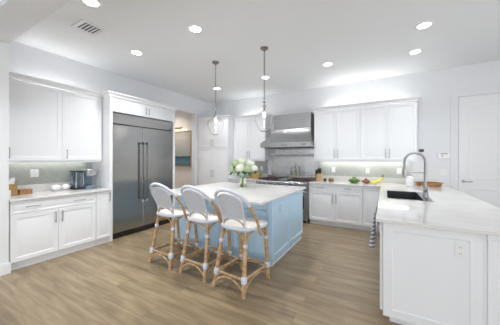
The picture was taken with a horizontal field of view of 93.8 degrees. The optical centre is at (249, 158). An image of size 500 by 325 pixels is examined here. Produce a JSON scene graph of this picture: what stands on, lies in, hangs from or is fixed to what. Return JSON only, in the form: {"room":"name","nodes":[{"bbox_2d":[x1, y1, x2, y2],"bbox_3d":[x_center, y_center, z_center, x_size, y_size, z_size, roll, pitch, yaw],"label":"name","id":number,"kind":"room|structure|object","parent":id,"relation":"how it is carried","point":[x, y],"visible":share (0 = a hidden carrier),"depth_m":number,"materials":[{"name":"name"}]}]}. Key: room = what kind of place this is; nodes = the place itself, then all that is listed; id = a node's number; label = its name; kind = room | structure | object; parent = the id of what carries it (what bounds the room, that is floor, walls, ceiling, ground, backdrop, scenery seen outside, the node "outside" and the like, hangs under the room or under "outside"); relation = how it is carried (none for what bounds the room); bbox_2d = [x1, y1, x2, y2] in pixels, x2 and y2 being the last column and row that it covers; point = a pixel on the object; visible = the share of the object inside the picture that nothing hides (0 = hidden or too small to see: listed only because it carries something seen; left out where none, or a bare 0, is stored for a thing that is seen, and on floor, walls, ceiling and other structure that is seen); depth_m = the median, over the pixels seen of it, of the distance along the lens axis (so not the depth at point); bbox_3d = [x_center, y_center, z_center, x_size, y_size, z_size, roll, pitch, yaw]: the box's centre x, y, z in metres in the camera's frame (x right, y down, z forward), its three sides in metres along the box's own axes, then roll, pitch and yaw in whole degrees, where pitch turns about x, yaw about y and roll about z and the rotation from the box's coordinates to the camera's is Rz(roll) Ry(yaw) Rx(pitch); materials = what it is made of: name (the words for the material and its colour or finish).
{"room":"kitchen","nodes":[
{"label":"kitchen","id":0,"kind":"room"},
{"bbox_2d":[0,41,8,263],"bbox_3d":[-3.567,-0.150,3.072,1.150,3.140,0.285,0,0,30],"label":"wall","id":1,"kind":"structure","parent":0,"point":[4,47],"depth_m":2.88,"materials":[{"name":"white paint"}]},
{"bbox_2d":[0,262,10,275],"bbox_3d":[-3.060,1.350,2.780,0.020,0.140,0.315,0,0,30],"label":"baseboard","id":2,"kind":"structure","parent":1,"relation":"attached to","point":[5,268],"depth_m":2.87,"materials":[{"name":"white paint"}]},
{"bbox_2d":[0,0,70,43],"bbox_3d":[0.395,-1.575,0.785,8.000,0.290,0.285,0,0,30],"label":"soffit","id":3,"kind":"object","parent":1,"relation":"attached to","point":[17,17],"depth_m":2.32,"materials":[{"name":"white paint"}]},
{"bbox_2d":[9,41,210,185],"bbox_3d":[-2.472,-0.150,5.229,0.148,3.140,5.115,0,0,30],"label":"wall","id":4,"kind":"structure","parent":0,"point":[23,59],"depth_m":4.37,"materials":[{"name":"white paint"}]},
{"bbox_2d":[9,78,61,162],"bbox_3d":[-3.207,-0.512,3.418,0.388,1.135,0.651,0,0,30],"label":"upper cabinet","id":5,"kind":"object","parent":4,"relation":"attached to","point":[35,110],"visible":0.73,"depth_m":3.35,"materials":[{"name":"white wood"}]},
{"bbox_2d":[9,71,102,97],"bbox_3d":[-2.898,-1.120,3.584,0.056,0.080,1.250,0,0,30],"label":"trim","id":6,"kind":"structure","parent":5,"relation":"attached to","point":[14,75],"depth_m":3.49,"materials":[{"name":"white wood"}]},
{"bbox_2d":[9,162,91,185],"bbox_3d":[-3.224,0.207,3.767,0.008,0.365,1.257,0,0,30],"label":"tile backsplash","id":7,"kind":"structure","parent":4,"relation":"attached to","point":[48,172],"depth_m":3.71,"materials":[{"name":"grey tile"}]},
{"bbox_2d":[30,169,38,176],"bbox_3d":[-3.312,0.220,3.598,0.008,0.115,0.100,0,0,30],"label":"wall outlet","id":8,"kind":"object","parent":7,"relation":"attached to","point":[33,173],"visible":1,"depth_m":3.60,"materials":[{"name":"white plastic"}]},
{"bbox_2d":[61,89,101,162],"bbox_3d":[-2.896,-0.512,3.957,0.388,1.135,0.590,0,0,30],"label":"upper cabinet","id":9,"kind":"object","parent":4,"relation":"attached to","point":[81,113],"visible":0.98,"depth_m":3.85,"materials":[{"name":"white wood"}]},
{"bbox_2d":[101,90,177,110],"bbox_3d":[-2.278,-1.120,4.779,0.636,0.080,1.552,0,0,30],"label":"trim","id":10,"kind":"structure","parent":4,"relation":"attached to","point":[107,93],"depth_m":4.43,"materials":[{"name":"white wood"}]},
{"bbox_2d":[163,108,191,188],"bbox_3d":[-2.786,-0.150,6.805,1.970,3.140,1.600,0,0,30],"label":"wall","id":11,"kind":"structure","parent":0,"point":[183,175],"depth_m":7.12,"materials":[{"name":"white paint"}]},
{"bbox_2d":[175,130,191,166],"bbox_3d":[-2.164,-0.310,7.167,1.005,1.070,0.049,0,0,30],"label":"framed painting","id":12,"kind":"object","parent":11,"relation":"attached to","point":[183,139],"visible":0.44,"depth_m":7.07,"materials":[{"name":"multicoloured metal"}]},
{"bbox_2d":[0,219,401,324],"bbox_3d":[-0.719,1.470,1.454,10.900,0.100,10.000,0,0,30],"label":"floor","id":13,"kind":"structure","parent":0,"point":[330,276],"depth_m":2.57,"materials":[{"name":"brown wood"}]},
{"bbox_2d":[9,192,95,270],"bbox_3d":[-3.001,0.978,3.505,0.658,0.885,1.008,0,0,30],"label":"base cabinet","id":14,"kind":"object","parent":13,"relation":"on","point":[43,229],"visible":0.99,"depth_m":3.27,"materials":[{"name":"white wood"}]},
{"bbox_2d":[9,182,111,201],"bbox_3d":[-2.946,0.462,3.607,0.650,0.144,1.257,0,0,30],"label":"countertop","id":15,"kind":"structure","parent":14,"relation":"on","point":[39,191],"depth_m":3.54,"materials":[{"name":"stone"}]},
{"bbox_2d":[9,178,17,195],"bbox_3d":[-3.328,0.382,3.235,0.140,0.248,0.135,0,0,30],"label":"tissue box","id":16,"kind":"object","parent":15,"relation":"on","point":[13,187],"visible":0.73,"depth_m":3.23,"materials":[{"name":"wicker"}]},
{"bbox_2d":[18,188,32,194],"bbox_3d":[-3.266,0.470,3.393,0.116,0.070,0.146,0,0,30],"label":"wooden box","id":17,"kind":"object","parent":15,"relation":"on","point":[28,190],"visible":0.8,"depth_m":3.36,"materials":[{"name":"brown wood"}]},
{"bbox_2d":[51,184,60,190],"bbox_3d":[-3.092,0.447,3.725,0.125,0.113,0.125,0,0,-38],"label":"pumpkin","id":18,"kind":"object","parent":15,"relation":"on","point":[55,187],"visible":1,"depth_m":3.69,"materials":[{"name":"white ceramic"}]},
{"bbox_2d":[61,183,70,189],"bbox_3d":[-3.022,0.448,3.846,0.123,0.111,0.123,0,0,-38],"label":"pumpkin","id":19,"kind":"object","parent":15,"relation":"on","point":[66,186],"visible":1,"depth_m":3.81,"materials":[{"name":"white"}]},
{"bbox_2d":[70,169,97,189],"bbox_3d":[-2.832,0.338,3.990,0.305,0.335,0.320,0,0,30],"label":"coffee machine","id":20,"kind":"object","parent":15,"relation":"on","point":[80,179],"visible":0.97,"depth_m":3.90,"materials":[{"name":"silver metal"}]},
{"bbox_2d":[94,191,110,245],"bbox_3d":[-2.688,0.978,4.046,0.658,0.885,0.238,0,0,30],"label":"base cabinet","id":21,"kind":"object","parent":13,"relation":"on","point":[103,199],"visible":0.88,"depth_m":3.90,"materials":[{"name":"white wood"}]},
{"bbox_2d":[92,96,174,240],"bbox_3d":[-2.285,0.170,4.784,0.618,2.500,1.439,0,0,30],"label":"surround","id":22,"kind":"object","parent":13,"relation":"on","point":[104,177],"visible":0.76,"depth_m":4.14,"materials":[{"name":"white wood"}]},
{"bbox_2d":[113,112,172,238],"bbox_3d":[-2.272,0.300,4.776,0.649,2.240,1.336,0,0,30],"label":"refrigerator","id":23,"kind":"object","parent":13,"relation":"on","point":[142,147],"visible":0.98,"depth_m":4.49,"materials":[{"name":"silver metal"}]},
{"bbox_2d":[148,183,199,270],"bbox_3d":[-1.078,0.866,3.294,0.557,1.117,0.598,0,0,32],"label":"counter stool","id":24,"kind":"object","parent":13,"relation":"on","point":[162,198],"visible":0.9,"depth_m":3.15,"materials":[{"name":"wicker"}]},
{"bbox_2d":[179,185,232,282],"bbox_3d":[-0.570,0.866,3.004,0.557,1.117,0.599,0,0,33],"label":"counter stool","id":25,"kind":"object","parent":13,"relation":"on","point":[194,201],"visible":0.9,"depth_m":2.84,"materials":[{"name":"wicker"}]},
{"bbox_2d":[198,118,239,184],"bbox_3d":[-0.902,0.170,6.728,1.070,2.500,0.648,0,0,30],"label":"pantry cabinet","id":26,"kind":"object","parent":13,"relation":"on","point":[215,152],"visible":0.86,"depth_m":6.43,"materials":[{"name":"white wood"}]},
{"bbox_2d":[197,115,233,120],"bbox_3d":[-0.980,-1.120,6.526,1.116,0.080,0.256,0,0,30],"label":"trim","id":27,"kind":"structure","parent":26,"relation":"on","point":[222,116],"depth_m":6.33,"materials":[{"name":"white wood"}]},
{"bbox_2d":[175,190,302,266],"bbox_3d":[-0.157,0.978,4.049,1.780,0.884,1.304,0,0,30],"label":"kitchen island","id":28,"kind":"object","parent":13,"relation":"on","point":[285,228],"visible":0.41,"depth_m":3.41,"materials":[{"name":"blue wood"}]},
{"bbox_2d":[166,182,305,204],"bbox_3d":[-0.229,0.520,3.949,1.875,0.029,1.790,0,0,30],"label":"island countertop","id":29,"kind":"structure","parent":28,"relation":"on","point":[257,194],"depth_m":3.76,"materials":[{"name":"stone"}]},
{"bbox_2d":[239,172,246,186],"bbox_3d":[-0.130,0.368,4.255,0.148,0.275,0.148,0,0,30],"label":"glass vase","id":30,"kind":"object","parent":29,"relation":"on","point":[242,183],"visible":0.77,"depth_m":4.21,"materials":[{"name":"white"}]},
{"bbox_2d":[227,166,239,176],"bbox_3d":[-0.285,0.301,4.236,0.238,0.370,0.198,0,0,30],"label":"hydrangea","id":31,"kind":"object","parent":30,"relation":"in","point":[232,170],"visible":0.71,"depth_m":4.20,"materials":[{"name":"green plant"}]},
{"bbox_2d":[232,160,239,174],"bbox_3d":[-0.255,0.250,4.229,0.184,0.472,0.178,0,0,30],"label":"hydrangea","id":32,"kind":"object","parent":30,"relation":"in","point":[235,163],"visible":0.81,"depth_m":4.19,"materials":[{"name":"green plant"}]},
{"bbox_2d":[234,164,244,175],"bbox_3d":[-0.176,0.282,4.136,0.200,0.408,0.209,0,0,-29],"label":"hydrangea","id":33,"kind":"object","parent":30,"relation":"in","point":[239,168],"visible":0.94,"depth_m":4.09,"materials":[{"name":"white plant"}]},
{"bbox_2d":[238,158,245,165],"bbox_3d":[-0.160,0.234,4.303,0.194,0.505,0.202,0,0,30],"label":"hydrangea","id":34,"kind":"object","parent":30,"relation":"in","point":[240,160],"visible":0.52,"depth_m":4.24,"materials":[{"name":"white plant"}]},
{"bbox_2d":[243,165,252,175],"bbox_3d":[-0.048,0.294,4.164,0.188,0.384,0.188,0,0,2],"label":"hydrangea","id":35,"kind":"object","parent":30,"relation":"in","point":[247,169],"visible":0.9,"depth_m":4.12,"materials":[{"name":"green plant"}]},
{"bbox_2d":[245,160,254,174],"bbox_3d":[0.006,0.246,4.284,0.203,0.479,0.216,0,0,30],"label":"hydrangea","id":36,"kind":"object","parent":30,"relation":"in","point":[248,162],"visible":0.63,"depth_m":4.22,"materials":[{"name":"white plant"}]},
{"bbox_2d":[245,165,257,176],"bbox_3d":[0.020,0.295,4.266,0.289,0.382,0.182,0,0,30],"label":"hydrangea","id":37,"kind":"object","parent":30,"relation":"in","point":[254,168],"visible":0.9,"depth_m":4.20,"materials":[{"name":"white plant"}]},
{"bbox_2d":[212,188,269,299],"bbox_3d":[-0.103,0.866,2.685,0.557,1.117,0.599,0,0,35],"label":"counter stool","id":38,"kind":"object","parent":13,"relation":"on","point":[229,206],"visible":1,"depth_m":2.55,"materials":[{"name":"wicker"}]},
{"bbox_2d":[228,179,255,183],"bbox_3d":[-0.059,0.978,6.242,0.863,0.885,0.648,0,0,30],"label":"base cabinet","id":39,"kind":"object","parent":13,"relation":"on","point":[229,180],"visible":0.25,"depth_m":6.04,"materials":[{"name":"white wood"}]},
{"bbox_2d":[228,173,267,180],"bbox_3d":[-0.057,0.462,6.245,0.874,0.144,0.640,0,0,30],"label":"countertop","id":40,"kind":"structure","parent":39,"relation":"on","point":[262,174],"depth_m":6.17,"materials":[{"name":"stone"}]},
{"bbox_2d":[248,173,261,178],"bbox_3d":[0.118,0.435,6.144,0.399,0.140,0.273,0,0,30],"label":"wicker basket","id":41,"kind":"object","parent":40,"relation":"on","point":[258,175],"visible":0.84,"depth_m":6.03,"materials":[{"name":"orange wicker"}]},
{"bbox_2d":[256,175,314,222],"bbox_3d":[0.861,0.925,5.671,1.276,0.990,0.714,0,0,30],"label":"range cooker","id":42,"kind":"object","parent":13,"relation":"on","point":[304,181],"visible":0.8,"depth_m":5.34,"materials":[{"name":"silver metal"}]},
{"bbox_2d":[258,179,313,181],"bbox_3d":[0.882,0.513,5.708,1.276,0.014,0.570,0,0,30],"label":"cooktop","id":43,"kind":"object","parent":42,"relation":"in","point":[289,180],"depth_m":5.42,"materials":[{"name":"silver metal"}]},
{"bbox_2d":[309,184,362,229],"bbox_3d":[1.896,0.978,5.113,1.059,0.885,0.648,0,0,30],"label":"base cabinet","id":44,"kind":"object","parent":13,"relation":"on","point":[330,205],"visible":0.99,"depth_m":4.84,"materials":[{"name":"white wood"}]},
{"bbox_2d":[363,186,380,232],"bbox_3d":[2.522,0.978,4.774,0.361,0.885,0.610,0,0,30],"label":"base cabinet","id":45,"kind":"object","parent":13,"relation":"on","point":[370,194],"visible":0.56,"depth_m":4.54,"materials":[{"name":"white wood"}]},
{"bbox_2d":[375,206,499,324],"bbox_3d":[2.322,0.978,3.269,0.948,0.885,3.416,0,0,30],"label":"base cabinet","id":46,"kind":"object","parent":13,"relation":"on","point":[423,282],"visible":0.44,"depth_m":1.82,"materials":[{"name":"white wood"}]},
{"bbox_2d":[369,209,377,248],"bbox_3d":[1.468,0.829,2.787,0.092,0.443,0.135,0,0,30],"label":"dish towel","id":47,"kind":"object","parent":46,"relation":"hanging from","point":[372,238],"visible":0.84,"depth_m":2.75,"materials":[{"name":"fabric"}]},
{"bbox_2d":[375,207,376,243],"bbox_3d":[1.546,0.834,2.924,0.093,0.453,0.153,0,0,30],"label":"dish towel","id":48,"kind":"object","parent":46,"relation":"hanging from","point":[376,207],"visible":0.22,"depth_m":2.91,"materials":[{"name":"fabric"}]},
{"bbox_2d":[309,175,499,235],"bbox_3d":[1.810,0.462,3.550,2.475,0.144,3.440,0,0,30],"label":"countertop","id":49,"kind":"structure","parent":46,"relation":"on","point":[452,209],"depth_m":2.35,"materials":[{"name":"stone"}]},
{"bbox_2d":[316,168,321,180],"bbox_3d":[1.598,0.355,5.408,0.110,0.302,0.163,0,0,30],"label":"knife block","id":50,"kind":"object","parent":49,"relation":"on","point":[319,173],"visible":0.99,"depth_m":5.37,"materials":[{"name":"brown wood"}]},
{"bbox_2d":[370,175,383,183],"bbox_3d":[2.579,0.407,4.758,0.242,0.186,0.169,0,0,30],"label":"banana bunch","id":51,"kind":"object","parent":49,"relation":"on","point":[381,178],"visible":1,"depth_m":4.70,"materials":[{"name":"yellow food"}]},
{"bbox_2d":[385,190,433,201],"bbox_3d":[2.177,0.620,3.269,0.498,0.236,0.896,0,0,30],"label":"sink","id":52,"kind":"object","parent":49,"relation":"in","point":[407,195],"visible":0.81,"depth_m":3.60,"materials":[{"name":"grey metal"}]},
{"bbox_2d":[387,191,423,200],"bbox_3d":[2.148,0.623,3.286,0.389,0.231,0.854,0,0,30],"label":"basin","id":53,"kind":"object","parent":52,"relation":"in","point":[407,195],"depth_m":3.62,"materials":[{"name":"grey metal"}]},
{"bbox_2d":[406,176,413,185],"bbox_3d":[2.986,0.414,4.373,0.134,0.183,0.134,0,0,30],"label":"canister","id":54,"kind":"object","parent":49,"relation":"on","point":[409,179],"visible":0.94,"depth_m":4.32,"materials":[{"name":"white ceramic"}]},
{"bbox_2d":[402,152,427,196],"bbox_3d":[2.221,0.203,3.156,0.296,0.599,0.099,0,0,30],"label":"faucet","id":55,"kind":"object","parent":49,"relation":"on","point":[404,172],"visible":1,"depth_m":3.12,"materials":[{"name":"silver metal"}]},
{"bbox_2d":[414,181,444,186],"bbox_3d":[3.316,0.468,4.344,0.461,0.075,0.300,0,0,30],"label":"serving tray","id":56,"kind":"object","parent":49,"relation":"on","point":[418,183],"visible":0.91,"depth_m":4.24,"materials":[{"name":"brown wood"}]},
{"bbox_2d":[455,243,465,258],"bbox_3d":[1.571,0.685,1.747,0.067,0.110,0.008,0,0,30],"label":"wall outlet","id":57,"kind":"object","parent":46,"relation":"attached to","point":[460,249],"visible":1,"depth_m":1.75,"materials":[{"name":"white plastic"}]},
{"bbox_2d":[14,0,499,103],"bbox_3d":[-0.719,-1.770,1.454,10.900,0.100,10.000,0,0,30],"label":"ceiling","id":58,"kind":"structure","parent":0,"point":[364,40],"depth_m":3.37,"materials":[{"name":"white paint"}]},
{"bbox_2d":[71,19,107,36],"bbox_3d":[-2.107,-1.709,3.081,0.310,0.020,0.310,0,0,30],"label":"ceiling vent","id":59,"kind":"object","parent":58,"relation":"in","point":[85,26],"visible":1,"depth_m":3.06,"materials":[{"name":"white metal"}]},
{"bbox_2d":[80,0,101,7],"bbox_3d":[-1.741,-1.717,2.564,0.210,0.006,0.210,0,0,30],"label":"recessed light","id":60,"kind":"object","parent":58,"relation":"in","point":[90,3],"visible":1,"depth_m":2.58,"materials":[{"name":"white paint"}]},
{"bbox_2d":[129,50,143,55],"bbox_3d":[-1.834,-1.717,3.784,0.210,0.006,0.210,0,0,30],"label":"recessed light","id":61,"kind":"object","parent":58,"relation":"in","point":[134,52],"visible":1,"depth_m":3.77,"materials":[{"name":"white paint"}]},
{"bbox_2d":[187,24,203,32],"bbox_3d":[-0.719,-1.717,3.094,0.210,0.006,0.210,0,0,30],"label":"recessed light","id":62,"kind":"object","parent":58,"relation":"in","point":[193,28],"visible":1,"depth_m":3.08,"materials":[{"name":"white paint"}]},
{"bbox_2d":[207,61,223,134],"bbox_3d":[-0.611,-1.075,4.152,0.292,1.289,0.292,0,0,30],"label":"pendant light","id":63,"kind":"object","parent":58,"relation":"hanging from","point":[215,125],"visible":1,"depth_m":4.07,"materials":[{"name":"clear glass"}]},
{"bbox_2d":[255,46,273,131],"bbox_3d":[0.222,-1.075,3.625,0.292,1.289,0.292,0,0,30],"label":"pendant light","id":64,"kind":"object","parent":58,"relation":"hanging from","point":[264,120],"visible":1,"depth_m":3.54,"materials":[{"name":"clear glass"}]},
{"bbox_2d":[322,62,333,66],"bbox_3d":[1.411,-1.717,4.243,0.210,0.006,0.210,0,0,30],"label":"recessed light","id":65,"kind":"object","parent":58,"relation":"in","point":[326,64],"visible":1,"depth_m":4.25,"materials":[{"name":"white paint"}]},
{"bbox_2d":[407,49,422,54],"bbox_3d":[2.654,-1.717,3.756,0.210,0.006,0.210,0,0,30],"label":"recessed light","id":66,"kind":"object","parent":58,"relation":"in","point":[416,51],"visible":1,"depth_m":3.75,"materials":[{"name":"white paint"}]},
{"bbox_2d":[414,21,433,29],"bbox_3d":[2.241,-1.717,3.013,0.210,0.006,0.210,0,0,30],"label":"recessed light","id":67,"kind":"object","parent":58,"relation":"in","point":[426,24],"visible":1,"depth_m":3.01,"materials":[{"name":"white paint"}]},
{"bbox_2d":[211,60,499,185],"bbox_3d":[2.636,-0.150,5.147,8.782,3.140,0.148,0,0,30],"label":"wall","id":68,"kind":"structure","parent":0,"point":[434,87],"depth_m":4.64,"materials":[{"name":"white paint"}]},
{"bbox_2d":[234,118,270,160],"bbox_3d":[0.047,-0.512,6.331,0.958,1.135,0.388,0,0,30],"label":"upper cabinet","id":69,"kind":"object","parent":68,"relation":"attached to","point":[248,138],"visible":0.95,"depth_m":6.19,"materials":[{"name":"white wood"}]},
{"bbox_2d":[233,114,255,119],"bbox_3d":[0.064,-1.120,6.310,1.021,0.080,0.406,0,0,30],"label":"trim","id":70,"kind":"structure","parent":69,"relation":"attached to","point":[251,115],"depth_m":6.22,"materials":[{"name":"white wood"}]},
{"bbox_2d":[244,160,267,172],"bbox_3d":[0.101,0.207,6.519,0.874,0.365,0.008,0,0,30],"label":"tile backsplash","id":71,"kind":"structure","parent":68,"relation":"attached to","point":[264,164],"depth_m":6.38,"materials":[{"name":"grey tile"}]},
{"bbox_2d":[260,112,313,148],"bbox_3d":[0.937,-0.672,5.668,1.235,0.815,0.645,0,0,30],"label":"range hood","id":72,"kind":"object","parent":68,"relation":"attached to","point":[296,130],"visible":0.86,"depth_m":5.52,"materials":[{"name":"silver metal"}]},
{"bbox_2d":[268,148,314,176],"bbox_3d":[1.033,0.081,5.859,1.210,0.688,0.220,0,0,30],"label":"backsplash","id":73,"kind":"structure","parent":68,"relation":"attached to","point":[283,160],"depth_m":5.93,"materials":[{"name":"grey"}]},
{"bbox_2d":[314,107,360,161],"bbox_3d":[1.956,-0.512,5.228,0.958,1.135,0.388,0,0,30],"label":"upper cabinet","id":74,"kind":"object","parent":68,"relation":"attached to","point":[337,133],"visible":0.98,"depth_m":5.07,"materials":[{"name":"white wood"}]},
{"bbox_2d":[311,96,420,111],"bbox_3d":[2.367,-1.120,4.981,2.032,0.080,0.406,0,0,30],"label":"trim","id":75,"kind":"structure","parent":74,"relation":"attached to","point":[416,98],"depth_m":4.74,"materials":[{"name":"white wood"}]},
{"bbox_2d":[318,161,411,177],"bbox_3d":[2.442,0.207,5.167,1.857,0.365,0.008,0,0,30],"label":"tile backsplash","id":76,"kind":"structure","parent":68,"relation":"attached to","point":[358,169],"depth_m":5.12,"materials":[{"name":"white tile"}]},
{"bbox_2d":[397,168,401,173],"bbox_3d":[3.060,0.250,4.800,0.085,0.118,0.008,0,0,30],"label":"wall switch","id":77,"kind":"object","parent":76,"relation":"attached to","point":[399,170],"visible":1,"depth_m":4.79,"materials":[{"name":"white plastic"}]},
{"bbox_2d":[361,102,416,161],"bbox_3d":[2.788,-0.512,4.748,0.958,1.135,0.388,0,0,30],"label":"upper cabinet","id":78,"kind":"object","parent":68,"relation":"attached to","point":[389,131],"visible":1,"depth_m":4.60,"materials":[{"name":"white wood"}]},
{"bbox_2d":[440,169,446,175],"bbox_3d":[3.683,0.255,4.450,0.100,0.118,0.008,0,0,30],"label":"wall switch","id":79,"kind":"object","parent":68,"relation":"attached to","point":[443,172],"visible":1,"depth_m":4.45,"materials":[{"name":"white plastic"}]},
{"bbox_2d":[438,153,449,157],"bbox_3d":[3.680,-0.062,4.439,0.185,0.105,0.032,0,0,30],"label":"thermostat","id":80,"kind":"object","parent":68,"relation":"attached to","point":[440,155],"visible":1,"depth_m":4.43,"materials":[{"name":"white plastic"}]},
{"bbox_2d":[450,87,499,189],"bbox_3d":[4.266,0.080,4.114,1.145,2.680,0.009,0,0,30],"label":"trim","id":81,"kind":"structure","parent":68,"relation":"attached to","point":[454,96],"depth_m":4.36,"materials":[{"name":"white paint"}]},
{"bbox_2d":[458,93,499,207],"bbox_3d":[4.259,0.133,4.102,0.915,2.555,0.106,0,0,30],"label":"door","id":82,"kind":"structure","parent":68,"relation":"in","point":[479,115],"depth_m":4.19,"materials":[{"name":"white paint"}]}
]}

